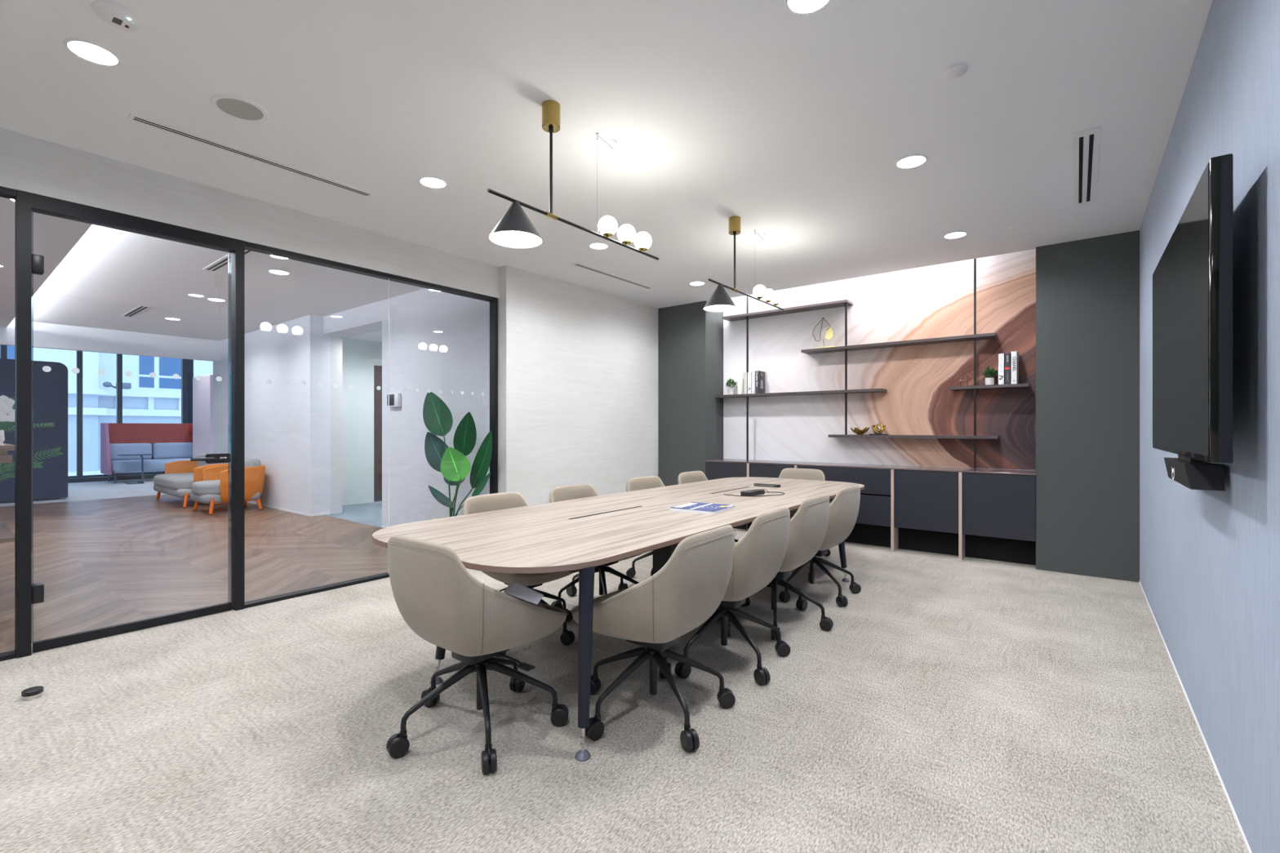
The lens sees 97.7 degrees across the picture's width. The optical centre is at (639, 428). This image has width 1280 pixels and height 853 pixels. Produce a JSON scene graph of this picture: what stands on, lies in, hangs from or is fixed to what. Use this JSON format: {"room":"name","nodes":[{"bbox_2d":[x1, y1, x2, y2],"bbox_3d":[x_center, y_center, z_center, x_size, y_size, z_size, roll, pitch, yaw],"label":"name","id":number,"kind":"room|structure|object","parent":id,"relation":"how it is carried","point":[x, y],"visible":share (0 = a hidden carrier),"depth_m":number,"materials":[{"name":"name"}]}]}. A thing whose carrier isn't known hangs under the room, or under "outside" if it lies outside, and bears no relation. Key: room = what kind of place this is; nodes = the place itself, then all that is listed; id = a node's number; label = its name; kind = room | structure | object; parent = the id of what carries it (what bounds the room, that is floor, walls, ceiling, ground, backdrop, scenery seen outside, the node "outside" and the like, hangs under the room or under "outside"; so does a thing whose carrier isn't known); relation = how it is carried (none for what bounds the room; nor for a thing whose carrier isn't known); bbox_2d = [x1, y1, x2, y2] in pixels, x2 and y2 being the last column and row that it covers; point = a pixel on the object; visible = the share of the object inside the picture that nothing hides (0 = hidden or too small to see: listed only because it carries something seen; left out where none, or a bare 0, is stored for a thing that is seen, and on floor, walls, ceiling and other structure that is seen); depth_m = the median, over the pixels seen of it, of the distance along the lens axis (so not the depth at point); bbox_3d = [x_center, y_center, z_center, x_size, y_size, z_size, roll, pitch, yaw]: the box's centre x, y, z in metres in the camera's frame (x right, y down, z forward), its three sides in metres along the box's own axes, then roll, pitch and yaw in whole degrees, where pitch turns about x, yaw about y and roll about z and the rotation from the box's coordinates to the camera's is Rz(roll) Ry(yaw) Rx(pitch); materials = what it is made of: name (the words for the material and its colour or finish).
{"room":"office","nodes":[
{"label":"office","id":0,"kind":"room"},
{"bbox_2d":[0,196,92,327],"bbox_3d":[-8.756,-1.518,2.880,7.850,0.025,7.770,0,0,38],"label":"ceiling","id":1,"kind":"structure","parent":0,"point":[54,237],"depth_m":4.58,"materials":[{"name":"paint"}]},
{"bbox_2d":[213,315,330,514],"bbox_3d":[-6.377,-0.180,9.490,4.370,2.900,0.280,0,0,38],"label":"wall","id":2,"kind":"structure","parent":0,"point":[287,428],"depth_m":8.60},
{"bbox_2d":[0,320,220,361],"bbox_3d":[-9.674,-1.690,8.181,0.120,0.880,15.000,0,0,38],"label":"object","id":3,"kind":"structure","parent":2,"relation":"attached to","point":[46,335],"depth_m":9.30,"materials":[{"name":"white paint"}]},
{"bbox_2d":[246,501,330,516],"bbox_3d":[-6.356,1.255,9.469,4.328,0.030,0.288,0,0,38],"label":"baseboard","id":4,"kind":"structure","parent":2,"relation":"attached to","point":[251,502],"depth_m":8.41,"materials":[{"name":"white paint"}]},
{"bbox_2d":[330,335,342,514],"bbox_3d":[-4.839,-0.180,8.576,0.820,2.900,0.170,0,0,38],"label":"wall column","id":5,"kind":"structure","parent":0,"point":[335,341],"depth_m":8.32,"materials":[{"name":"paint"}]},
{"bbox_2d":[342,337,382,505],"bbox_3d":[-2.657,-0.110,12.137,0.120,2.760,8.130,0,0,38],"label":"wall","id":6,"kind":"structure","parent":0,"point":[359,357],"depth_m":9.39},
{"bbox_2d":[373,365,382,502],"bbox_3d":[-4.171,0.095,10.204,0.070,2.350,1.440,0,0,38],"label":"door","id":7,"kind":"structure","parent":6,"relation":"in","point":[377,369],"depth_m":9.67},
{"bbox_2d":[343,330,382,342],"bbox_3d":[-1.607,-1.540,11.369,2.720,0.100,8.050,0,0,38],"label":"ceiling","id":8,"kind":"structure","parent":0,"point":[376,336],"depth_m":9.12,"materials":[{"name":"paint"}]},
{"bbox_2d":[382,288,489,526],"bbox_3d":[-2.333,-0.180,6.545,2.230,2.900,0.250,0,0,38],"label":"wall","id":9,"kind":"structure","parent":0,"point":[438,340],"depth_m":6.53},
{"bbox_2d":[323,300,382,337],"bbox_3d":[-3.852,-1.500,7.793,1.700,0.260,0.350,0,0,38],"label":"trim","id":10,"kind":"structure","parent":9,"relation":"attached to","point":[367,318],"depth_m":7.68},
{"bbox_2d":[386,392,401,407],"bbox_3d":[-3.032,-0.345,6.892,0.260,0.170,0.062,0,0,38],"label":"reader","id":11,"kind":"object","parent":9,"relation":"attached to","point":[395,399],"visible":0.93,"depth_m":6.83,"materials":[{"name":"white plastic"}]},
{"bbox_2d":[503,580,543,604],"bbox_3d":[-0.584,0.693,2.335,0.336,0.132,0.260,0,0,-17],"label":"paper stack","id":12,"kind":"object","parent":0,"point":[516,589],"visible":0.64,"depth_m":2.28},
{"bbox_2d":[497,265,657,506],"bbox_3d":[-0.645,-0.180,6.684,0.260,2.900,2.575,0,0,38],"label":"wall","id":13,"kind":"structure","parent":0,"point":[578,365],"depth_m":6.29,"materials":[{"name":"paint"}]},
{"bbox_2d":[0,127,499,297],"bbox_3d":[-3.122,-1.472,3.599,0.150,0.315,5.335,0,0,38],"label":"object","id":14,"kind":"structure","parent":13,"relation":"attached to","point":[28,163],"depth_m":3.78,"materials":[{"name":"paint"}]},
{"bbox_2d":[231,239,497,610],"bbox_3d":[-2.157,-0.022,4.799,0.095,2.585,2.239,0,0,38],"label":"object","id":15,"kind":"structure","parent":13,"relation":"in","point":[237,256],"depth_m":3.94,"materials":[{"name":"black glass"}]},
{"bbox_2d":[0,0,1213,341],"bbox_3d":[-3.441,-1.730,5.417,13.110,0.200,8.010,0,0,38],"label":"ceiling","id":16,"kind":"structure","parent":0,"point":[797,127],"depth_m":3.03,"materials":[{"name":"paint"}]},
{"bbox_2d":[63,38,121,66],"bbox_3d":[-2.372,-1.627,2.427,0.180,0.005,0.180,0,0,38],"label":"recessed light","id":17,"kind":"object","parent":16,"relation":"in","point":[91,51],"visible":1,"depth_m":2.42,"materials":[{"name":"white plastic"}]},
{"bbox_2d":[90,0,151,33],"bbox_3d":[-2.054,-1.622,2.216,0.174,0.016,0.174,0,0,38],"label":"ceiling sensor","id":18,"kind":"object","parent":16,"relation":"in","point":[118,15],"visible":1,"depth_m":2.20,"materials":[{"name":"white plastic"}]},
{"bbox_2d":[121,305,150,316],"bbox_3d":[-7.038,-1.627,7.805,1.100,0.006,0.110,0,0,38],"label":"ceiling vent","id":19,"kind":"object","parent":16,"relation":"in","point":[140,308],"visible":1,"depth_m":7.79,"materials":[{"name":"white plastic"}]},
{"bbox_2d":[202,253,231,271],"bbox_3d":[-4.104,-1.627,5.505,0.841,0.006,0.123,0,0,38],"label":"ceiling vent","id":20,"kind":"object","parent":16,"relation":"in","point":[221,264],"depth_m":5.54,"materials":[{"name":"white plastic"}]},
{"bbox_2d":[209,93,268,122],"bbox_3d":[-2.037,-1.626,2.851,0.244,0.008,0.244,0,0,38],"label":"ceiling speaker","id":21,"kind":"object","parent":16,"relation":"attached to","point":[238,107],"visible":1,"depth_m":2.84,"materials":[{"name":"white plastic"}]},
{"bbox_2d":[216,97,263,119],"bbox_3d":[-2.037,-1.625,2.851,0.198,0.007,0.198,0,0,38],"label":"grille","id":22,"kind":"object","parent":21,"relation":"attached to","point":[241,108],"depth_m":2.84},
{"bbox_2d":[126,111,374,197],"bbox_3d":[-2.271,-1.627,3.414,0.100,0.007,1.270,0,0,38],"label":"ceiling vent","id":23,"kind":"object","parent":16,"relation":"in","point":[133,117],"visible":1,"depth_m":3.29,"materials":[{"name":"white plastic"}]},
{"bbox_2d":[418,176,447,188],"bbox_3d":[-1.372,-1.627,3.709,0.180,0.005,0.180,0,0,38],"label":"recessed light","id":24,"kind":"object","parent":16,"relation":"in","point":[433,182],"visible":1,"depth_m":3.70,"materials":[{"name":"white plastic"}]},
{"bbox_2d":[487,99,658,260],"bbox_3d":[-0.285,-1.261,3.032,0.252,0.741,1.297,0,0,38],"label":"pendant light","id":25,"kind":"object","parent":16,"relation":"hanging from","point":[514,229],"visible":1,"depth_m":2.79,"materials":[{"name":"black metal"}]},
{"bbox_2d":[588,242,608,249],"bbox_3d":[-0.368,-1.627,5.000,0.180,0.005,0.180,0,0,38],"label":"recessed light","id":26,"kind":"object","parent":16,"relation":"in","point":[599,246],"visible":1,"depth_m":5.00,"materials":[{"name":"white plastic"}]},
{"bbox_2d":[571,262,654,289],"bbox_3d":[-0.260,-1.627,6.024,0.100,0.007,1.260,0,0,38],"label":"ceiling vent","id":27,"kind":"object","parent":16,"relation":"in","point":[577,264],"visible":1,"depth_m":5.95,"materials":[{"name":"white plastic"}]},
{"bbox_2d":[702,215,784,311],"bbox_3d":[0.898,-1.261,4.548,0.252,0.741,1.297,0,0,38],"label":"pendant light","id":28,"kind":"object","parent":16,"relation":"hanging from","point":[720,300],"visible":1,"depth_m":4.30,"materials":[{"name":"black metal"}]},
{"bbox_2d":[784,0,831,15],"bbox_3d":[0.639,-1.627,2.114,0.180,0.005,0.180,0,0,38],"label":"recessed light","id":29,"kind":"object","parent":16,"relation":"in","point":[802,7],"visible":1,"depth_m":2.16,"materials":[{"name":"white plastic"}]},
{"bbox_2d":[895,154,928,168],"bbox_3d":[1.658,-1.627,3.420,0.180,0.005,0.180,0,0,38],"label":"recessed light","id":30,"kind":"object","parent":16,"relation":"in","point":[916,160],"visible":1,"depth_m":3.42,"materials":[{"name":"white plastic"}]},
{"bbox_2d":[942,62,967,79],"bbox_3d":[1.433,-1.622,2.547,0.100,0.016,0.100,0,0,38],"label":"ceiling plate","id":31,"kind":"object","parent":16,"relation":"attached to","point":[956,70],"visible":1,"depth_m":2.53,"materials":[{"name":"white plastic"}]},
{"bbox_2d":[942,231,967,239],"bbox_3d":[2.659,-1.627,4.719,0.180,0.005,0.180,0,0,38],"label":"recessed light","id":32,"kind":"object","parent":16,"relation":"in","point":[960,233],"visible":1,"depth_m":4.72,"materials":[{"name":"white plastic"}]},
{"bbox_2d":[1072,125,1101,207],"bbox_3d":[2.835,-1.627,3.562,0.124,0.007,1.295,0,0,38],"label":"ceiling vent","id":33,"kind":"object","parent":16,"relation":"in","point":[1086,143],"visible":1,"depth_m":3.45,"materials":[{"name":"white plastic"}]},
{"bbox_2d":[0,478,1248,852],"bbox_3d":[-5.751,1.300,7.658,19.310,0.060,19.000,0,0,38],"label":"floor","id":34,"kind":"structure","parent":0,"point":[952,704],"depth_m":2.44,"materials":[{"name":"beige carpet"}]},
{"bbox_2d":[0,186,31,662],"bbox_3d":[-4.092,-0.022,2.319,0.095,2.585,2.123,0,0,38],"label":"door frame","id":35,"kind":"structure","parent":34,"relation":"on","point":[22,199],"depth_m":3.10,"materials":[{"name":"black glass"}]},
{"bbox_2d":[0,443,32,551],"bbox_3d":[-5.657,0.695,3.234,1.400,1.150,2.940,0,0,38],"label":"reception desk","id":36,"kind":"object","parent":34,"relation":"on","point":[6,535],"visible":0.41,"depth_m":4.10,"materials":[{"name":"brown wood"}]},
{"bbox_2d":[0,395,14,443],"bbox_3d":[-4.829,-0.070,4.215,0.229,0.381,0.334,0,0,-43],"label":"orchid","id":37,"kind":"object","parent":36,"relation":"on","point":[6,404],"visible":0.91,"depth_m":4.18,"materials":[{"name":"white plant"}]},
{"bbox_2d":[0,443,14,451],"bbox_3d":[-5.701,0.138,3.179,1.400,0.035,2.800,0,0,38],"label":"countertop","id":38,"kind":"structure","parent":36,"relation":"on","point":[6,446],"depth_m":3.82,"materials":[{"name":"white wood"}]},
{"bbox_2d":[0,422,64,481],"bbox_3d":[-6.008,0.608,5.142,0.400,1.324,1.017,0,0,38],"label":"areca palm","id":39,"kind":"object","parent":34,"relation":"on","point":[37,464],"visible":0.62,"depth_m":5.37,"materials":[{"name":"green plant"}]},
{"bbox_2d":[21,685,44,700],"bbox_3d":[-2.864,1.250,2.637,0.072,0.039,0.072,0,0,38],"label":"door stop","id":40,"kind":"object","parent":34,"relation":"on","point":[32,693],"visible":1,"depth_m":2.62,"materials":[{"name":"rubber"}]},
{"bbox_2d":[0,358,67,503],"bbox_3d":[-11.614,0.050,9.378,1.350,2.440,2.700,0,0,38],"label":"pod","id":41,"kind":"object","parent":34,"relation":"on","point":[51,388],"visible":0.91,"depth_m":9.81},
{"bbox_2d":[0,344,193,483],"bbox_3d":[-13.080,-0.380,13.375,0.320,3.300,19.000,0,0,38],"label":"window","id":42,"kind":"structure","parent":34,"relation":"on","point":[187,365],"depth_m":13.76,"materials":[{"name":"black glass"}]},
{"bbox_2d":[31,192,235,652],"bbox_3d":[-3.126,-0.025,3.525,0.135,2.581,0.966,0,0,38],"label":"door","id":43,"kind":"structure","parent":34,"relation":"on","point":[41,204],"depth_m":3.40,"materials":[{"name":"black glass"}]},
{"bbox_2d":[116,453,153,484],"bbox_3d":[-11.611,0.938,12.876,0.450,0.665,0.580,0,0,38],"label":"side table","id":44,"kind":"object","parent":34,"relation":"on","point":[140,455],"visible":1,"depth_m":12.83,"materials":[{"name":"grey metal"}]},
{"bbox_2d":[100,422,192,483],"bbox_3d":[-11.887,0.575,13.726,0.970,1.390,1.820,0,0,38],"label":"sofa","id":45,"kind":"object","parent":34,"relation":"on","point":[167,442],"visible":0.7,"depth_m":13.65,"materials":[{"name":"blue fabric"}]},
{"bbox_2d":[110,443,151,460],"bbox_3d":[-12.394,0.570,13.588,0.180,0.400,0.820,0,0,38],"label":"cushion","id":46,"kind":"object","parent":45,"relation":"on","point":[116,449],"depth_m":13.53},
{"bbox_2d":[111,457,191,472],"bbox_3d":[-11.855,0.900,13.701,0.890,0.260,1.660,0,0,38],"label":"seat cushion","id":47,"kind":"object","parent":45,"relation":"on","point":[117,464],"depth_m":13.26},
{"bbox_2d":[152,442,192,458],"bbox_3d":[-11.877,0.570,14.251,0.180,0.400,0.820,0,0,38],"label":"cushion","id":48,"kind":"object","parent":45,"relation":"on","point":[160,450],"depth_m":14.16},
{"bbox_2d":[153,453,231,507],"bbox_3d":[-7.696,0.870,9.693,1.774,0.800,0.897,0,0,38],"label":"armchair","id":49,"kind":"object","parent":34,"relation":"on","point":[179,477],"visible":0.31,"depth_m":9.32,"materials":[{"name":"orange fabric"}]},
{"bbox_2d":[153,472,193,489],"bbox_3d":[-7.750,0.907,9.623,1.640,0.185,0.720,0,0,38],"label":"seat cushion","id":50,"kind":"object","parent":49,"relation":"on","point":[168,481],"depth_m":9.23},
{"bbox_2d":[196,453,210,466],"bbox_3d":[-7.840,0.650,10.150,0.770,0.360,0.160,0,0,38],"label":"cushion","id":51,"kind":"object","parent":49,"relation":"on","point":[199,464],"depth_m":10.15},
{"bbox_2d":[192,374,213,457],"bbox_3d":[-9.928,-0.005,12.717,1.300,2.350,0.080,0,0,38],"label":"partition panel","id":52,"kind":"object","parent":34,"relation":"on","point":[202,389],"visible":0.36,"depth_m":12.61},
{"bbox_2d":[190,457,265,515],"bbox_3d":[-6.365,0.870,8.667,0.854,0.800,0.877,0,0,38],"label":"armchair","id":53,"kind":"object","parent":34,"relation":"on","point":[215,488],"visible":0.78,"depth_m":8.51,"materials":[{"name":"orange fabric"}]},
{"bbox_2d":[191,480,220,495],"bbox_3d":[-6.420,0.907,8.598,0.720,0.185,0.700,0,0,38],"label":"seat cushion","id":54,"kind":"object","parent":53,"relation":"on","point":[205,487],"depth_m":8.25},
{"bbox_2d":[244,457,260,466],"bbox_3d":[-6.204,0.650,8.874,0.640,0.360,0.160,0,0,38],"label":"cushion","id":55,"kind":"object","parent":53,"relation":"on","point":[249,462],"depth_m":8.68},
{"bbox_2d":[431,515,459,519],"bbox_3d":[-1.909,1.090,5.649,0.380,0.360,0.380,0,0,38],"label":"pot","id":56,"kind":"object","parent":34,"relation":"on","point":[442,517],"depth_m":5.75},
{"bbox_2d":[422,391,492,519],"bbox_3d":[-1.791,0.438,5.535,0.445,1.664,1.162,0,0,-34],"label":"plant","id":57,"kind":"object","parent":34,"relation":"on","point":[454,465],"visible":0.71,"depth_m":5.64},
{"bbox_2d":[386,534,568,774],"bbox_3d":[-0.701,0.846,2.390,0.698,0.844,0.718,0,0,37],"label":"chair","id":58,"kind":"object","parent":34,"relation":"on","point":[434,593],"visible":1,"depth_m":2.15,"materials":[{"name":"fabric"}]},
{"bbox_2d":[515,597,546,608],"bbox_3d":[-0.644,0.822,2.428,0.430,0.087,0.476,0,0,37],"label":"seat cushion","id":59,"kind":"object","parent":58,"relation":"on","point":[540,605],"depth_m":2.52,"materials":[{"name":"fabric"}]},
{"bbox_2d":[462,492,574,657],"bbox_3d":[-0.700,0.846,3.446,0.713,0.844,0.709,0,0,38],"label":"chair","id":60,"kind":"object","parent":34,"relation":"on","point":[504,500],"visible":0.38,"depth_m":3.46,"materials":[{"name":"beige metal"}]},
{"bbox_2d":[548,483,642,608],"bbox_3d":[-0.283,0.846,4.029,0.709,0.844,0.713,0,0,36],"label":"chair","id":61,"kind":"object","parent":34,"relation":"on","point":[574,491],"visible":0.25,"depth_m":4.04,"materials":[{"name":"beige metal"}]},
{"bbox_2d":[372,476,864,761],"bbox_3d":[0.364,0.894,4.016,1.423,0.751,4.190,0,0,38],"label":"conference table","id":62,"kind":"object","parent":34,"relation":"on","point":[582,535],"visible":0.76,"depth_m":2.87,"materials":[{"name":"brown wood"}]},
{"bbox_2d":[669,502,734,515],"bbox_3d":[0.401,0.510,3.575,0.307,0.020,0.322,0,0,32],"label":"magazine","id":63,"kind":"object","parent":62,"relation":"on","point":[692,507],"visible":1,"depth_m":3.51,"materials":[{"name":"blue paper"}]},
{"bbox_2d":[675,502,733,509],"bbox_3d":[0.402,0.500,3.574,0.299,0.001,0.310,0,0,32],"label":"print","id":64,"kind":"object","parent":63,"relation":"on","point":[689,505],"depth_m":3.57,"materials":[{"name":"blue"}]},
{"bbox_2d":[723,488,784,496],"bbox_3d":[0.917,0.502,4.361,0.494,0.035,0.210,0,0,-20],"label":"power adapter","id":65,"kind":"object","parent":62,"relation":"on","point":[755,492],"visible":1,"depth_m":4.30,"materials":[{"name":"black plastic"}]},
{"bbox_2d":[625,475,665,577],"bbox_3d":[0.255,0.846,4.667,0.709,0.844,0.713,0,0,40],"label":"chair","id":66,"kind":"object","parent":34,"relation":"on","point":[649,482],"visible":0.11,"depth_m":4.79,"materials":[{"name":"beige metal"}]},
{"bbox_2d":[569,524,735,751],"bbox_3d":[0.039,0.846,2.517,0.706,0.844,0.714,0,0,37],"label":"chair","id":67,"kind":"object","parent":34,"relation":"on","point":[652,614],"visible":0.94,"depth_m":2.28,"materials":[{"name":"beige fabric"}]},
{"bbox_2d":[593,590,623,604],"bbox_3d":[0.013,0.822,2.550,0.476,0.087,0.430,0,0,37],"label":"seat cushion","id":68,"kind":"object","parent":67,"relation":"on","point":[606,597],"depth_m":2.62,"materials":[{"name":"fabric"}]},
{"bbox_2d":[677,471,749,542],"bbox_3d":[0.732,0.846,5.274,0.706,0.844,0.714,0,0,38],"label":"chair","id":69,"kind":"object","parent":34,"relation":"on","point":[684,477],"visible":0.05,"depth_m":5.46,"materials":[{"name":"beige fabric"}]},
{"bbox_2d":[670,506,791,684],"bbox_3d":[0.443,0.846,3.083,0.706,0.844,0.714,0,0,36],"label":"chair","id":70,"kind":"object","parent":34,"relation":"on","point":[759,555],"visible":0.62,"depth_m":2.85,"materials":[{"name":"beige fabric"}]},
{"bbox_2d":[718,493,833,640],"bbox_3d":[0.902,0.846,3.682,0.709,0.844,0.713,0,0,38],"label":"chair","id":71,"kind":"object","parent":34,"relation":"on","point":[808,526],"visible":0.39,"depth_m":3.46,"materials":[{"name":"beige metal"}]},
{"bbox_2d":[777,467,830,556],"bbox_3d":[1.541,0.846,5.671,0.719,0.844,0.705,0,0,38],"label":"chair","id":72,"kind":"object","parent":34,"relation":"on","point":[789,473],"visible":0.05,"depth_m":5.85,"materials":[{"name":"beige fabric"}]},
{"bbox_2d":[766,484,861,607],"bbox_3d":[1.300,0.846,4.303,0.701,0.844,0.717,0,0,39],"label":"chair","id":73,"kind":"object","parent":34,"relation":"on","point":[844,508],"visible":0.56,"depth_m":4.07,"materials":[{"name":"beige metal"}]},
{"bbox_2d":[705,458,1035,565],"bbox_3d":[2.333,0.840,6.267,3.450,0.860,0.477,0,0,38],"label":"storage cabinet","id":74,"kind":"object","parent":34,"relation":"on","point":[983,513],"visible":0.56,"depth_m":5.58,"materials":[{"name":"grey wood"}]},
{"bbox_2d":[705,458,1035,475],"bbox_3d":[2.336,0.417,6.270,3.450,0.015,0.469,0,0,38],"label":"countertop","id":75,"kind":"structure","parent":74,"relation":"on","point":[731,460],"depth_m":5.98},
{"bbox_2d":[746,295,748,460],"bbox_3d":[1.364,-0.733,7.096,0.018,2.284,0.018,0,0,38],"label":"rod","id":76,"kind":"object","parent":75,"relation":"on","point":[747,297],"visible":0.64,"depth_m":7.09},
{"bbox_2d":[973,258,976,469],"bbox_3d":[3.331,-0.733,5.562,0.018,2.284,0.018,0,0,38],"label":"rod","id":77,"kind":"object","parent":75,"relation":"on","point":[975,260],"visible":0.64,"depth_m":5.55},
{"bbox_2d":[657,301,723,486],"bbox_3d":[0.638,-0.380,7.721,1.008,3.300,0.640,0,0,38],"label":"wall","id":78,"kind":"structure","parent":0,"point":[691,337],"depth_m":7.37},
{"bbox_2d":[705,247,1035,301],"bbox_3d":[2.342,-1.780,6.278,3.454,0.300,0.460,0,0,38],"label":"cove","id":79,"kind":"object","parent":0,"point":[1031,248],"visible":0.14,"depth_m":5.73,"materials":[{"name":"paint"}]},
{"bbox_2d":[723,248,1035,470],"bbox_3d":[2.539,-0.810,6.530,3.454,2.440,0.180,0,0,38],"label":"wall","id":80,"kind":"structure","parent":0,"point":[937,300],"depth_m":6.17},
{"bbox_2d":[721,299,853,321],"bbox_3d":[1.767,-1.437,6.877,1.607,0.030,0.218,0,0,38],"label":"wall shelf","id":81,"kind":"object","parent":80,"relation":"attached to","point":[836,304],"visible":0.97,"depth_m":6.77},
{"bbox_2d":[715,388,886,398],"bbox_3d":[1.872,-0.417,6.795,2.072,0.030,0.218,0,0,38],"label":"wall shelf","id":82,"kind":"object","parent":80,"relation":"attached to","point":[868,390],"visible":1,"depth_m":6.63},
{"bbox_2d":[725,377,737,394],"bbox_3d":[1.199,-0.543,7.302,0.186,0.222,0.189,0,0,38],"label":"potted plant","id":83,"kind":"object","parent":82,"relation":"on","point":[731,390],"visible":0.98,"depth_m":7.29,"materials":[{"name":"green plant"}]},
{"bbox_2d":[737,379,743,394],"bbox_3d":[1.306,-0.529,7.226,0.094,0.194,0.094,0,0,38],"label":"candle","id":84,"kind":"object","parent":82,"relation":"on","point":[740,382],"visible":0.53,"depth_m":7.18,"materials":[{"name":"wax"}]},
{"bbox_2d":[743,372,747,394],"bbox_3d":[1.386,-0.570,7.157,0.051,0.275,0.150,0,0,38],"label":"book","id":85,"kind":"object","parent":82,"relation":"on","point":[745,374],"visible":0.59,"depth_m":7.10,"materials":[{"name":"white paper"}]},
{"bbox_2d":[747,372,751,394],"bbox_3d":[1.431,-0.570,7.127,0.053,0.275,0.161,0,0,38],"label":"book","id":86,"kind":"object","parent":82,"relation":"on","point":[749,374],"visible":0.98,"depth_m":7.06,"materials":[{"name":"white paper"}]},
{"bbox_2d":[755,370,764,393],"bbox_3d":[1.522,-0.575,7.072,0.048,0.285,0.186,0,0,38],"label":"book","id":87,"kind":"object","parent":82,"relation":"on","point":[759,375],"visible":1,"depth_m":7.01,"materials":[{"name":"black paper"}]},
{"bbox_2d":[800,332,997,354],"bbox_3d":[2.745,-0.913,6.114,1.952,0.030,0.218,0,0,38],"label":"wall shelf","id":88,"kind":"object","parent":80,"relation":"attached to","point":[986,335],"visible":1,"depth_m":5.97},
{"bbox_2d":[812,317,835,348],"bbox_3d":[2.150,-1.115,6.567,0.258,0.374,0.060,0,0,38],"label":"leaf ornament","id":89,"kind":"object","parent":88,"relation":"on","point":[828,335],"visible":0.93,"depth_m":6.54,"materials":[{"name":"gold metal"}]},
{"bbox_2d":[828,434,999,439],"bbox_3d":[2.879,0.090,6.009,1.648,0.030,0.218,0,0,38],"label":"wall shelf","id":90,"kind":"object","parent":80,"relation":"attached to","point":[829,435],"visible":1,"depth_m":5.84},
{"bbox_2d":[844,302,847,435],"bbox_3d":[2.335,-0.674,6.339,0.018,1.496,0.018,0,0,38],"label":"rod","id":91,"kind":"object","parent":90,"relation":"on","point":[846,304],"visible":1,"depth_m":6.33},
{"bbox_2d":[849,426,869,435],"bbox_3d":[2.475,0.031,6.314,0.193,0.088,0.203,0,0,5],"label":"decorative bowl","id":92,"kind":"object","parent":90,"relation":"on","point":[860,432],"visible":1,"depth_m":6.25,"materials":[{"name":"gold metal"}]},
{"bbox_2d":[869,423,888,435],"bbox_3d":[2.640,0.013,6.184,0.185,0.123,0.104,0,0,38],"label":"ornament","id":93,"kind":"object","parent":90,"relation":"on","point":[881,430],"visible":1,"depth_m":6.17,"materials":[{"name":"gold metal"}]},
{"bbox_2d":[949,383,1030,390],"bbox_3d":[3.464,-0.407,5.553,0.658,0.030,0.218,0,0,38],"label":"wall shelf","id":94,"kind":"object","parent":80,"relation":"attached to","point":[1011,385],"visible":1,"depth_m":5.48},
{"bbox_2d":[981,366,998,385],"bbox_3d":[3.474,-0.519,5.558,0.159,0.194,0.168,0,0,38],"label":"potted plant","id":95,"kind":"object","parent":94,"relation":"on","point":[990,380],"visible":1,"depth_m":5.54,"materials":[{"name":"green plant"}]},
{"bbox_2d":[998,353,1004,384],"bbox_3d":[3.548,-0.572,5.482,0.051,0.300,0.171,0,0,38],"label":"book","id":96,"kind":"object","parent":94,"relation":"on","point":[1001,356],"visible":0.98,"depth_m":5.41,"materials":[{"name":"white paper"}]},
{"bbox_2d":[1004,353,1010,384],"bbox_3d":[3.588,-0.571,5.450,0.047,0.298,0.171,0,0,38],"label":"book","id":97,"kind":"object","parent":94,"relation":"on","point":[1007,356],"visible":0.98,"depth_m":5.38,"materials":[{"name":"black paper"}]},
{"bbox_2d":[1010,351,1018,383],"bbox_3d":[3.629,-0.578,5.418,0.051,0.312,0.171,0,0,38],"label":"book","id":98,"kind":"object","parent":94,"relation":"on","point":[1014,355],"visible":0.98,"depth_m":5.36,"materials":[{"name":"white paper"}]},
{"bbox_2d":[1035,230,1139,582],"bbox_3d":[4.034,-0.380,5.072,0.698,3.300,0.640,0,0,38],"label":"wall","id":99,"kind":"structure","parent":0,"point":[1087,291],"depth_m":4.81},
{"bbox_2d":[1139,0,1279,852],"bbox_3d":[1.924,-0.380,1.702,0.120,3.300,8.550,0,0,38],"label":"wall","id":100,"kind":"structure","parent":0,"point":[1210,560],"depth_m":1.80,"materials":[{"name":"paint"}]},
{"bbox_2d":[1152,153,1233,463],"bbox_3d":[2.123,-0.334,2.147,0.114,0.868,1.512,0,0,38],"label":"television","id":101,"kind":"object","parent":100,"relation":"attached to","point":[1193,278],"visible":1,"depth_m":1.74,"materials":[{"name":"black metal"}]},
{"bbox_2d":[1164,454,1225,491],"bbox_3d":[2.124,0.157,2.148,0.112,0.111,0.600,0,0,38],"label":"camera","id":102,"kind":"object","parent":100,"relation":"attached to","point":[1192,473],"visible":0.97,"depth_m":1.94,"materials":[{"name":"black plastic"}]},
{"bbox_2d":[1138,581,1252,852],"bbox_3d":[1.678,1.264,1.488,0.004,0.012,7.910,0,0,38],"label":"baseboard","id":103,"kind":"structure","parent":100,"relation":"attached to","point":[1248,848],"depth_m":2.21,"materials":[{"name":"white paint"}]},
{"label":"outside","id":104,"kind":"structure","parent":0,"visible":0},
{"bbox_3d":[-31.065,7.370,24.235,41.200,0.200,80.000,0,0,38],"label":"ground","id":105,"kind":"structure","parent":104,"visible":0},
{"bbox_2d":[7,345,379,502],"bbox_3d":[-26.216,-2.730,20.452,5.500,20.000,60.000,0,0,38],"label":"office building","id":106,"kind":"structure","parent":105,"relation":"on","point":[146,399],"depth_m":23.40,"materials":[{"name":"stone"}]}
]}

